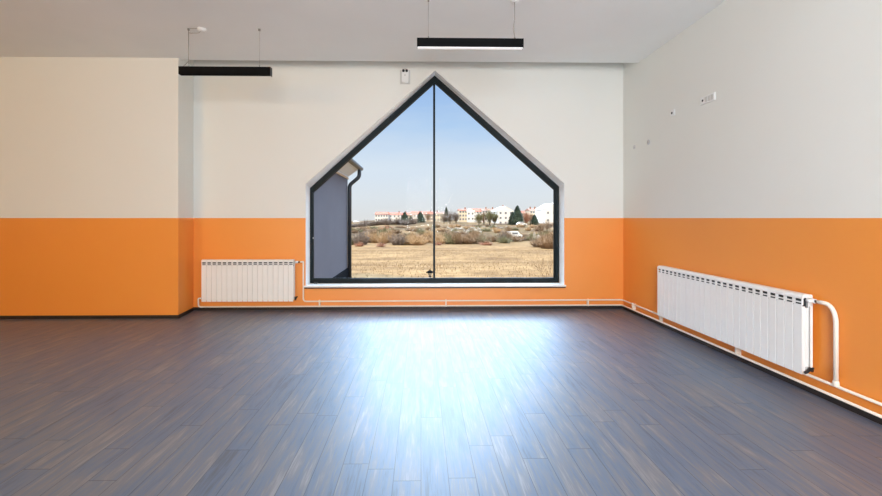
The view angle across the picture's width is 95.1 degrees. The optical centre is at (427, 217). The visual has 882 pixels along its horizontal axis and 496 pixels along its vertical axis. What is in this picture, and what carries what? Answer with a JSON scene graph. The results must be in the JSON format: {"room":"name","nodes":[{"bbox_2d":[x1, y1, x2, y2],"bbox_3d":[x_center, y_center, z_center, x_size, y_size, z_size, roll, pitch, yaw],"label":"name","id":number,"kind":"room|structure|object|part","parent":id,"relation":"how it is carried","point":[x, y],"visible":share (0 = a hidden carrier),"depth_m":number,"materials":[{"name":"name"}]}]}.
{"room":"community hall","nodes":[
{"label":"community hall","id":0,"kind":"room"},
{"bbox_2d":[0,57,192,315],"bbox_3d":[-6.377,-0.600,6.255,5.467,4.120,0.870,0,0,-1],"label":"wall","id":1,"kind":"structure","parent":0,"point":[96,153],"depth_m":5.85,"materials":[{"name":"paint"}]},
{"bbox_2d":[0,315,178,318],"bbox_3d":[-6.363,1.436,5.814,5.479,0.048,0.012,0,0,-1],"label":"baseboard","id":2,"kind":"structure","parent":1,"relation":"attached to","point":[54,316],"depth_m":5.84,"materials":[{"name":"black wood"}]},
{"bbox_2d":[179,307,193,317],"bbox_3d":[-3.667,1.436,6.116,0.012,0.048,0.528,0,0,-8],"label":"baseboard","id":3,"kind":"structure","parent":1,"relation":"attached to","point":[191,309],"depth_m":6.11,"materials":[{"name":"black wood"}]},
{"bbox_2d":[0,0,724,62],"bbox_3d":[-2.902,-2.560,1.850,12.260,0.460,9.800,0,0,-1],"label":"ceiling","id":4,"kind":"structure","parent":0,"point":[574,31],"depth_m":4.96,"materials":[{"name":"paint"}]},
{"bbox_2d":[178,27,271,76],"bbox_3d":[-2.494,-2.040,4.967,1.120,0.580,0.100,0,0,-1],"label":"pendant lamp","id":5,"kind":"object","parent":4,"relation":"hanging from","point":[184,70],"visible":1,"depth_m":4.94,"materials":[{"name":"black metal"}]},
{"bbox_2d":[417,0,523,49],"bbox_3d":[0.450,-2.072,4.309,1.135,0.516,0.090,0,0,-1],"label":"pendant lamp","id":6,"kind":"object","parent":4,"relation":"hanging from","point":[514,43],"visible":1,"depth_m":4.28,"materials":[{"name":"black metal"}]},
{"bbox_2d":[417,47,522,49],"bbox_3d":[0.450,-1.825,4.309,1.125,0.020,0.051,0,0,-1],"label":"diffuser","id":7,"kind":"object","parent":6,"relation":"attached to","point":[501,48],"depth_m":4.31,"materials":[{"name":"white plastic"}]},
{"bbox_2d":[193,60,622,306],"bbox_3d":[-0.295,-0.600,6.616,6.879,4.120,0.360,0,0,-1],"label":"wall","id":8,"kind":"structure","parent":0,"point":[258,141],"depth_m":6.42,"materials":[{"name":"paint"}]},
{"bbox_2d":[201,259,299,301],"bbox_3d":[-2.777,0.974,6.325,1.528,0.654,0.144,0,0,-1],"label":"radiator","id":9,"kind":"object","parent":8,"relation":"attached to","point":[222,280],"visible":1,"depth_m":6.26,"materials":[{"name":"white metal"}]},
{"bbox_2d":[400,69,409,83],"bbox_3d":[-0.364,-2.256,6.396,0.160,0.247,0.077,0,0,-1],"label":"emergency light","id":10,"kind":"object","parent":8,"relation":"attached to","point":[404,74],"visible":1,"depth_m":6.38,"materials":[{"name":"grey plastic"}]},
{"bbox_2d":[194,306,622,309],"bbox_3d":[-0.276,1.436,6.430,6.847,0.048,0.012,0,0,-1],"label":"baseboard","id":11,"kind":"structure","parent":8,"relation":"attached to","point":[447,307],"depth_m":6.42,"materials":[{"name":"black wood"}]},
{"bbox_2d":[304,71,565,288],"bbox_3d":[0.120,-0.619,6.573,4.178,3.478,0.330,0,0,-1],"label":"window","id":12,"kind":"structure","parent":8,"relation":"in","point":[557,281],"depth_m":6.64,"materials":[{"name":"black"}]},
{"bbox_3d":[0.120,1.086,6.536,4.178,0.024,0.255,0,0,-1],"label":"sill","id":13,"kind":"part","parent":12,"relation":"part of","materials":[{"name":"white plastic"}]},
{"bbox_2d":[0,309,881,495],"bbox_3d":[-2.902,1.560,1.850,12.260,0.200,9.800,0,0,-1],"label":"floor","id":14,"kind":"structure","parent":0,"point":[435,402],"depth_m":2.99,"materials":[{"name":"laminate"}]},
{"bbox_2d":[623,0,881,414],"bbox_3d":[3.377,-0.565,1.959,0.300,4.450,9.800,0,0,-1],"label":"wall","id":15,"kind":"structure","parent":0,"point":[775,180],"depth_m":3.78,"materials":[{"name":"paint"}]},
{"bbox_2d":[197,298,881,418],"bbox_3d":[-0.148,1.327,1.818,6.754,0.165,9.240,0,0,-1],"label":"pipe","id":16,"kind":"object","parent":15,"relation":"attached to","point":[737,352],"visible":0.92,"depth_m":6.12,"materials":[{"name":"beige paint"}]},
{"bbox_2d":[300,261,881,405],"bbox_3d":[0.632,1.005,1.818,5.141,0.650,9.214,0,0,-1],"label":"pipe","id":17,"kind":"object","parent":15,"relation":"attached to","point":[808,375],"visible":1,"depth_m":6.38,"materials":[{"name":"beige paint"}]},
{"bbox_2d":[700,92,714,104],"bbox_3d":[3.174,-1.349,4.569,0.014,0.091,0.223,0,0,-1],"label":"wall socket","id":18,"kind":"object","parent":15,"relation":"attached to","point":[708,98],"visible":1,"depth_m":4.57,"materials":[{"name":"white plastic"}]},
{"bbox_2d":[657,265,816,373],"bbox_3d":[3.119,0.957,4.295,0.143,0.659,2.142,0,0,-1],"label":"radiator","id":19,"kind":"object","parent":15,"relation":"attached to","point":[775,324],"visible":1,"depth_m":3.91,"materials":[{"name":"white metal"}]},
{"bbox_2d":[816,300,839,386],"bbox_3d":[3.147,0.981,3.173,0.042,0.649,0.137,0,0,-26],"label":"pipe","id":20,"kind":"object","parent":19,"relation":"attached to","point":[835,382],"visible":1,"depth_m":3.12,"materials":[{"name":"white metal"}]},
{"bbox_2d":[623,306,881,424],"bbox_3d":[3.224,1.431,1.770,0.012,0.058,9.428,0,0,-1],"label":"baseboard","id":21,"kind":"structure","parent":15,"relation":"attached to","point":[860,412],"depth_m":3.65,"materials":[{"name":"black wood"}]},
{"label":"outside","id":22,"kind":"structure","parent":0,"visible":0},
{"bbox_2d":[352,220,552,277],"bbox_3d":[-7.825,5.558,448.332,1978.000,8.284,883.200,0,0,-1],"label":"ground","id":23,"kind":"structure","parent":22,"point":[524,245],"depth_m":29.42,"materials":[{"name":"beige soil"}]},
{"bbox_2d":[314,158,362,277],"bbox_3d":[-4.020,-0.475,8.545,4.772,4.969,3.608,0,0,-1],"label":"building wing","id":24,"kind":"object","parent":23,"relation":"on","point":[333,199],"visible":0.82,"depth_m":8.67},
{"bbox_2d":[354,242,363,246],"bbox_3d":[-10.591,3.993,61.874,2.230,0.984,2.252,0,0,-25],"label":"shrub","id":25,"kind":"object","parent":23,"relation":"on","point":[359,244],"visible":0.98,"depth_m":61.56,"materials":[{"name":"brown plant"}]},
{"bbox_2d":[352,230,370,244],"bbox_3d":[-11.237,3.234,67.944,4.457,2.964,4.450,0,0,-24],"label":"shrub","id":26,"kind":"object","parent":23,"relation":"on","point":[360,237],"visible":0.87,"depth_m":67.60,"materials":[{"name":"brown plant"}]},
{"bbox_2d":[370,230,380,242],"bbox_3d":[-9.724,3.358,75.238,3.104,2.942,3.075,0,0,-44],"label":"shrub","id":27,"kind":"object","parent":23,"relation":"on","point":[372,240],"visible":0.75,"depth_m":74.86,"materials":[{"name":"beige plant"}]},
{"bbox_2d":[372,220,382,224],"bbox_3d":[-23.887,2.086,190.110,8.466,3.077,8.453,0,0,-7],"label":"shrub","id":28,"kind":"object","parent":23,"relation":"on","point":[376,222],"visible":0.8,"depth_m":188.80,"materials":[{"name":"brown plant"}]},
{"bbox_2d":[375,212,388,221],"bbox_3d":[-30.992,-0.229,273.501,9.013,7.770,12.800,0,0,-1],"label":"house","id":29,"kind":"structure","parent":23,"relation":"on","point":[378,215],"depth_m":267.49,"materials":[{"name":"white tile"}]},
{"bbox_2d":[376,232,389,243],"bbox_3d":[-8.088,3.391,71.204,3.066,2.800,3.095,0,0,28],"label":"shrub","id":30,"kind":"object","parent":23,"relation":"on","point":[382,239],"visible":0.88,"depth_m":70.94,"materials":[{"name":"beige plant"}]},
{"bbox_2d":[379,227,390,232],"bbox_3d":[-12.447,3.420,116.722,5.516,2.075,5.243,0,0,33],"label":"shrub","id":31,"kind":"object","parent":23,"relation":"on","point":[385,228],"visible":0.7,"depth_m":116.09,"materials":[{"name":"beige plant"}]},
{"bbox_2d":[380,218,392,224],"bbox_3d":[-19.574,1.532,188.677,7.293,4.075,7.282,0,0,-28],"label":"shrub","id":32,"kind":"object","parent":23,"relation":"on","point":[385,221],"visible":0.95,"depth_m":187.79,"materials":[{"name":"plant"}]},
{"bbox_2d":[388,211,400,220],"bbox_3d":[-22.674,-0.336,277.647,8.411,8.875,12.800,0,0,-1],"label":"house","id":33,"kind":"structure","parent":23,"relation":"on","point":[394,216],"depth_m":271.70,"materials":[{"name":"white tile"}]},
{"bbox_2d":[388,229,402,233],"bbox_3d":[-9.503,3.646,114.022,5.420,1.786,5.640,0,0,-19],"label":"shrub","id":34,"kind":"object","parent":23,"relation":"on","point":[397,231],"visible":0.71,"depth_m":113.09,"materials":[{"name":"brown plant"}]},
{"bbox_2d":[391,217,401,224],"bbox_3d":[-14.978,1.240,195.369,8.350,4.465,8.363,0,0,-26],"label":"shrub","id":35,"kind":"object","parent":23,"relation":"on","point":[396,221],"visible":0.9,"depth_m":194.60,"materials":[{"name":"plant"}]},
{"bbox_2d":[387,232,406,244],"bbox_3d":[-4.797,3.394,65.972,4.069,2.486,4.063,0,0,25],"label":"shrub","id":36,"kind":"object","parent":23,"relation":"on","point":[397,241],"visible":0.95,"depth_m":65.53,"materials":[{"name":"plant"}]},
{"bbox_2d":[401,212,408,220],"bbox_3d":[-13.102,-0.252,224.874,6.808,6.393,6.850,0,0,-21],"label":"conifer","id":37,"kind":"object","parent":23,"relation":"on","point":[404,216],"visible":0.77,"depth_m":223.69,"materials":[{"name":"green plant"}]},
{"bbox_2d":[401,219,409,224],"bbox_3d":[-10.512,1.851,188.422,7.195,3.305,7.206,0,0,13],"label":"shrub","id":38,"kind":"object","parent":23,"relation":"on","point":[404,222],"visible":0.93,"depth_m":187.63,"materials":[{"name":"plant"}]},
{"bbox_2d":[404,235,411,244],"bbox_3d":[-3.565,3.685,67.071,4.177,1.907,4.217,0,0,38],"label":"shrub","id":39,"kind":"object","parent":23,"relation":"on","point":[407,240],"visible":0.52,"depth_m":66.02,"materials":[{"name":"brown plant"}]},
{"bbox_2d":[407,231,418,238],"bbox_3d":[-2.618,3.227,69.020,3.275,3.042,3.307,0,0,32],"label":"shrub","id":40,"kind":"object","parent":23,"relation":"on","point":[409,235],"visible":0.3,"depth_m":68.59,"materials":[{"name":"beige plant"}]},
{"bbox_2d":[408,217,418,223],"bbox_3d":[-7.722,1.209,200.347,6.983,4.210,6.973,0,0,30],"label":"shrub","id":41,"kind":"object","parent":23,"relation":"on","point":[412,219],"visible":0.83,"depth_m":199.41,"materials":[{"name":"plant"}]},
{"bbox_2d":[411,211,423,218],"bbox_3d":[-7.753,-0.506,295.910,9.893,8.769,12.800,0,0,-1],"label":"house","id":42,"kind":"structure","parent":23,"relation":"on","point":[415,213],"depth_m":290.78,"materials":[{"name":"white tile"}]},
{"bbox_2d":[409,235,428,244],"bbox_3d":[-1.553,3.648,66.201,4.399,1.947,4.357,0,0,-18],"label":"shrub","id":43,"kind":"object","parent":23,"relation":"on","point":[415,241],"visible":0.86,"depth_m":65.65,"materials":[{"name":"brown plant"}]},
{"bbox_2d":[416,211,425,222],"bbox_3d":[-4.187,-0.516,224.866,6.654,6.541,6.617,0,0,-44],"label":"conifer","id":44,"kind":"object","parent":23,"relation":"on","point":[420,216],"visible":0.95,"depth_m":223.60,"materials":[{"name":"green plant"}]},
{"bbox_2d":[424,210,432,220],"bbox_3d":[0.437,-1.273,291.052,6.343,8.790,12.800,0,0,-1],"label":"house","id":45,"kind":"structure","parent":23,"relation":"on","point":[425,213],"depth_m":285.09,"materials":[{"name":"white paint"}]},
{"bbox_2d":[429,233,440,242],"bbox_3d":[1.480,3.710,73.616,3.566,2.330,3.600,0,0,40],"label":"shrub","id":46,"kind":"object","parent":23,"relation":"on","point":[436,238],"visible":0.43,"depth_m":73.20,"materials":[{"name":"beige plant"}]},
{"bbox_2d":[431,236,445,243],"bbox_3d":[2.155,3.939,72.171,3.779,1.792,3.816,0,0,-29],"label":"shrub","id":47,"kind":"object","parent":23,"relation":"on","point":[441,238],"visible":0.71,"depth_m":72.15,"materials":[{"name":"brown plant"}]},
{"bbox_2d":[435,210,444,220],"bbox_3d":[9.073,-0.848,291.203,10.315,9.360,12.800,0,0,-1],"label":"house","id":48,"kind":"structure","parent":23,"relation":"on","point":[437,214],"depth_m":285.16,"materials":[{"name":"beige paint"}]},
{"bbox_2d":[439,213,447,220],"bbox_3d":[7.937,-0.175,205.340,7.111,6.272,6.568,0,0,-7],"label":"bare tree","id":49,"kind":"object","parent":23,"relation":"on","point":[443,218],"visible":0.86,"depth_m":204.09,"materials":[{"name":"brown plant"}]},
{"bbox_2d":[445,210,455,221],"bbox_3d":[10.911,-0.985,200.464,7.486,7.910,8.284,0,0,2],"label":"bare tree","id":50,"kind":"object","parent":23,"relation":"on","point":[449,215],"visible":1,"depth_m":199.48,"materials":[{"name":"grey plant"}]},
{"bbox_2d":[443,235,457,243],"bbox_3d":[3.933,3.810,72.885,3.803,2.136,4.000,0,0,-42],"label":"shrub","id":51,"kind":"object","parent":23,"relation":"on","point":[448,241],"visible":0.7,"depth_m":72.36,"materials":[{"name":"brown plant"}]},
{"bbox_2d":[450,209,459,221],"bbox_3d":[14.370,-0.904,207.457,6.170,7.602,5.961,0,0,-34],"label":"bare tree","id":52,"kind":"object","parent":23,"relation":"on","point":[456,217],"visible":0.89,"depth_m":206.75,"materials":[{"name":"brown plant"}]},
{"bbox_2d":[449,231,465,243],"bbox_3d":[5.285,3.481,72.977,3.974,2.879,4.136,0,0,-14],"label":"shrub","id":53,"kind":"object","parent":23,"relation":"on","point":[459,241],"visible":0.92,"depth_m":72.33,"materials":[{"name":"brown plant"}]},
{"bbox_2d":[457,207,466,221],"bbox_3d":[20.921,-1.515,245.403,5.479,9.944,10.800,0,0,-1],"label":"house","id":54,"kind":"structure","parent":23,"relation":"on","point":[463,212],"depth_m":240.42,"materials":[{"name":"beige paint"}]},
{"bbox_2d":[462,234,474,243],"bbox_3d":[7.325,3.856,74.245,3.495,2.168,3.637,0,0,34],"label":"shrub","id":55,"kind":"object","parent":23,"relation":"on","point":[469,240],"visible":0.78,"depth_m":73.58,"materials":[{"name":"brown plant"}]},
{"bbox_2d":[467,209,474,221],"bbox_3d":[25.171,-1.019,244.602,5.047,9.111,12.350,0,0,-1],"label":"house","id":56,"kind":"structure","parent":23,"relation":"on","point":[470,213],"depth_m":238.49,"materials":[{"name":"white paint"}]},
{"bbox_2d":[467,230,482,237],"bbox_3d":[9.127,3.595,82.268,4.208,2.799,4.379,0,0,-7],"label":"shrub","id":57,"kind":"object","parent":23,"relation":"on","point":[477,233],"visible":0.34,"depth_m":81.90,"materials":[{"name":"brown plant"}]},
{"bbox_2d":[472,209,481,221],"bbox_3d":[31.056,-1.214,258.581,6.368,9.729,12.800,0,0,-1],"label":"house","id":58,"kind":"structure","parent":23,"relation":"on","point":[475,210],"depth_m":252.57,"materials":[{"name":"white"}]},
{"bbox_2d":[474,212,482,222],"bbox_3d":[22.743,-0.229,180.301,5.639,6.912,5.837,0,0,25],"label":"bare tree","id":59,"kind":"object","parent":23,"relation":"on","point":[477,218],"visible":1,"depth_m":179.78,"materials":[{"name":"green plant"}]},
{"bbox_2d":[481,211,485,221],"bbox_3d":[25.691,-0.746,184.465,6.400,7.722,6.252,0,0,18],"label":"bare tree","id":60,"kind":"object","parent":23,"relation":"on","point":[483,213],"visible":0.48,"depth_m":183.77,"materials":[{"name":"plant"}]},
{"bbox_2d":[476,235,490,242],"bbox_3d":[10.285,3.933,74.516,3.701,2.086,3.894,0,0,0],"label":"shrub","id":61,"kind":"object","parent":23,"relation":"on","point":[485,238],"visible":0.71,"depth_m":74.11,"materials":[{"name":"brown plant"}]},
{"bbox_2d":[479,241,491,244],"bbox_3d":[9.805,4.253,68.253,3.244,0.984,3.275,0,0,-27],"label":"shrub","id":62,"kind":"object","parent":23,"relation":"on","point":[485,242],"visible":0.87,"depth_m":67.81,"materials":[{"name":"brown plant"}]},
{"bbox_2d":[480,207,493,221],"bbox_3d":[38.759,-1.633,256.716,11.007,10.674,12.800,0,0,-1],"label":"house","id":63,"kind":"structure","parent":23,"relation":"on","point":[482,210],"depth_m":250.85,"materials":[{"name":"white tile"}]},
{"bbox_2d":[485,208,494,224],"bbox_3d":[27.676,-0.988,180.379,6.843,8.383,6.165,0,0,-23],"label":"bare tree","id":64,"kind":"object","parent":23,"relation":"on","point":[489,216],"visible":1,"depth_m":179.80,"materials":[{"name":"green plant"}]},
{"bbox_2d":[483,235,498,241],"bbox_3d":[12.959,4.164,83.064,3.906,1.680,4.065,0,0,-36],"label":"shrub","id":65,"kind":"object","parent":23,"relation":"on","point":[492,236],"visible":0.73,"depth_m":82.52,"materials":[{"name":"brown plant"}]},
{"bbox_2d":[492,211,498,223],"bbox_3d":[30.261,-0.332,183.672,6.068,6.939,5.860,0,0,-16],"label":"bare tree","id":66,"kind":"object","parent":23,"relation":"on","point":[494,220],"visible":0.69,"depth_m":183.03,"materials":[{"name":"green plant"}]},
{"bbox_2d":[493,228,500,232],"bbox_3d":[20.832,3.684,121.949,3.921,1.840,3.884,0,0,9],"label":"shrub","id":67,"kind":"object","parent":23,"relation":"on","point":[494,230],"visible":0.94,"depth_m":121.35,"materials":[{"name":"beige plant"}]},
{"bbox_2d":[496,229,507,239],"bbox_3d":[15.630,3.656,84.382,3.483,2.868,3.488,0,0,20],"label":"shrub","id":68,"kind":"object","parent":23,"relation":"on","point":[503,232],"visible":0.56,"depth_m":84.16,"materials":[{"name":"plant"}]},
{"bbox_2d":[491,205,513,222],"bbox_3d":[41.432,-1.042,225.883,8.928,12.118,20.350,0,0,-1],"label":"house","id":69,"kind":"structure","parent":23,"relation":"on","point":[504,212],"depth_m":215.77,"materials":[{"name":"white paint"}]},
{"bbox_2d":[495,235,511,242],"bbox_3d":[15.008,4.094,78.409,4.128,1.907,4.342,0,0,-15],"label":"shrub","id":70,"kind":"object","parent":23,"relation":"on","point":[502,240],"visible":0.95,"depth_m":77.97,"materials":[{"name":"green plant"}]},
{"bbox_2d":[501,227,513,237],"bbox_3d":[16.815,3.300,86.410,3.702,3.612,3.557,0,0,-20],"label":"shrub","id":71,"kind":"object","parent":23,"relation":"on","point":[507,233],"visible":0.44,"depth_m":86.06,"materials":[{"name":"beige plant"}]},
{"bbox_2d":[507,212,514,224],"bbox_3d":[38.249,0.130,182.786,5.721,6.148,5.401,0,0,-31],"label":"conifer","id":72,"kind":"object","parent":23,"relation":"on","point":[510,218],"visible":0.44,"depth_m":182.05,"materials":[{"name":"green plant"}]},
{"bbox_2d":[507,231,521,236],"bbox_3d":[20.200,3.983,94.362,3.400,1.692,1.730,0,0,-1],"label":"van","id":73,"kind":"object","parent":23,"relation":"on","point":[515,233],"visible":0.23,"depth_m":93.53,"materials":[{"name":"white paint"}]},
{"bbox_2d":[509,205,524,224],"bbox_3d":[39.793,-1.169,178.870,8.632,8.920,7.956,0,0,21],"label":"conifer","id":74,"kind":"object","parent":23,"relation":"on","point":[517,217],"visible":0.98,"depth_m":177.19,"materials":[{"name":"green plant"}]},
{"bbox_2d":[511,236,523,241],"bbox_3d":[18.373,4.342,84.505,3.889,1.429,3.738,0,0,-7],"label":"shrub","id":75,"kind":"object","parent":23,"relation":"on","point":[514,238],"visible":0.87,"depth_m":83.80,"materials":[{"name":"plant"}]},
{"bbox_2d":[516,235,527,240],"bbox_3d":[19.986,4.353,87.900,4.318,1.387,4.494,0,0,-21],"label":"shrub","id":76,"kind":"object","parent":23,"relation":"on","point":[520,237],"visible":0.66,"depth_m":87.37,"materials":[{"name":"plant"}]},
{"bbox_2d":[522,211,531,222],"bbox_3d":[46.281,-0.637,190.783,7.117,7.752,6.523,0,0,-33],"label":"bare tree","id":77,"kind":"object","parent":23,"relation":"on","point":[526,216],"visible":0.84,"depth_m":190.05,"materials":[{"name":"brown plant"}]},
{"bbox_2d":[525,207,536,221],"bbox_3d":[65.011,-1.571,245.172,9.644,10.486,12.800,0,0,-1],"label":"house","id":78,"kind":"structure","parent":23,"relation":"on","point":[529,210],"depth_m":242.01,"materials":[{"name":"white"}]},
{"bbox_2d":[529,214,539,224],"bbox_3d":[48.361,0.872,182.786,5.435,4.960,5.439,0,0,26],"label":"conifer","id":79,"kind":"object","parent":23,"relation":"on","point":[534,220],"visible":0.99,"depth_m":181.94,"materials":[{"name":"green plant"}]},
{"bbox_2d":[529,234,543,246],"bbox_3d":[17.613,3.564,62.323,4.941,2.207,5.141,0,0,-29],"label":"shrub","id":80,"kind":"object","parent":23,"relation":"on","point":[534,244],"visible":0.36,"depth_m":61.93,"materials":[{"name":"brown plant"}]},
{"bbox_2d":[535,222,545,230],"bbox_3d":[33.627,2.681,120.562,4.595,3.638,4.321,0,0,-15],"label":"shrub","id":81,"kind":"object","parent":23,"relation":"on","point":[541,226],"visible":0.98,"depth_m":120.33,"materials":[{"name":"brown plant"}]},
{"bbox_2d":[531,252,552,275],"bbox_3d":[3.394,1.402,12.064,0.827,1.062,0.659,0,0,-15],"label":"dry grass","id":82,"kind":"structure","parent":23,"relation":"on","point":[551,261],"depth_m":12.06,"materials":[{"name":"beige plant"}]},
{"bbox_2d":[535,203,552,223],"bbox_3d":[67.424,-1.903,225.336,10.312,12.247,18.350,0,0,-1],"label":"house","id":83,"kind":"structure","parent":23,"relation":"on","point":[544,213],"depth_m":217.04,"materials":[{"name":"white paint"}]},
{"bbox_2d":[535,231,552,248],"bbox_3d":[17.579,3.140,58.444,4.941,3.010,5.141,0,0,35],"label":"shrub","id":84,"kind":"object","parent":23,"relation":"on","point":[547,241],"visible":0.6,"depth_m":57.72,"materials":[{"name":"brown plant"}]},
{"bbox_2d":[541,220,552,228],"bbox_3d":[37.047,2.219,125.648,5.260,4.133,5.323,0,0,2],"label":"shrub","id":85,"kind":"object","parent":23,"relation":"on","point":[547,225],"visible":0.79,"depth_m":124.86,"materials":[{"name":"brown plant"}]}
]}

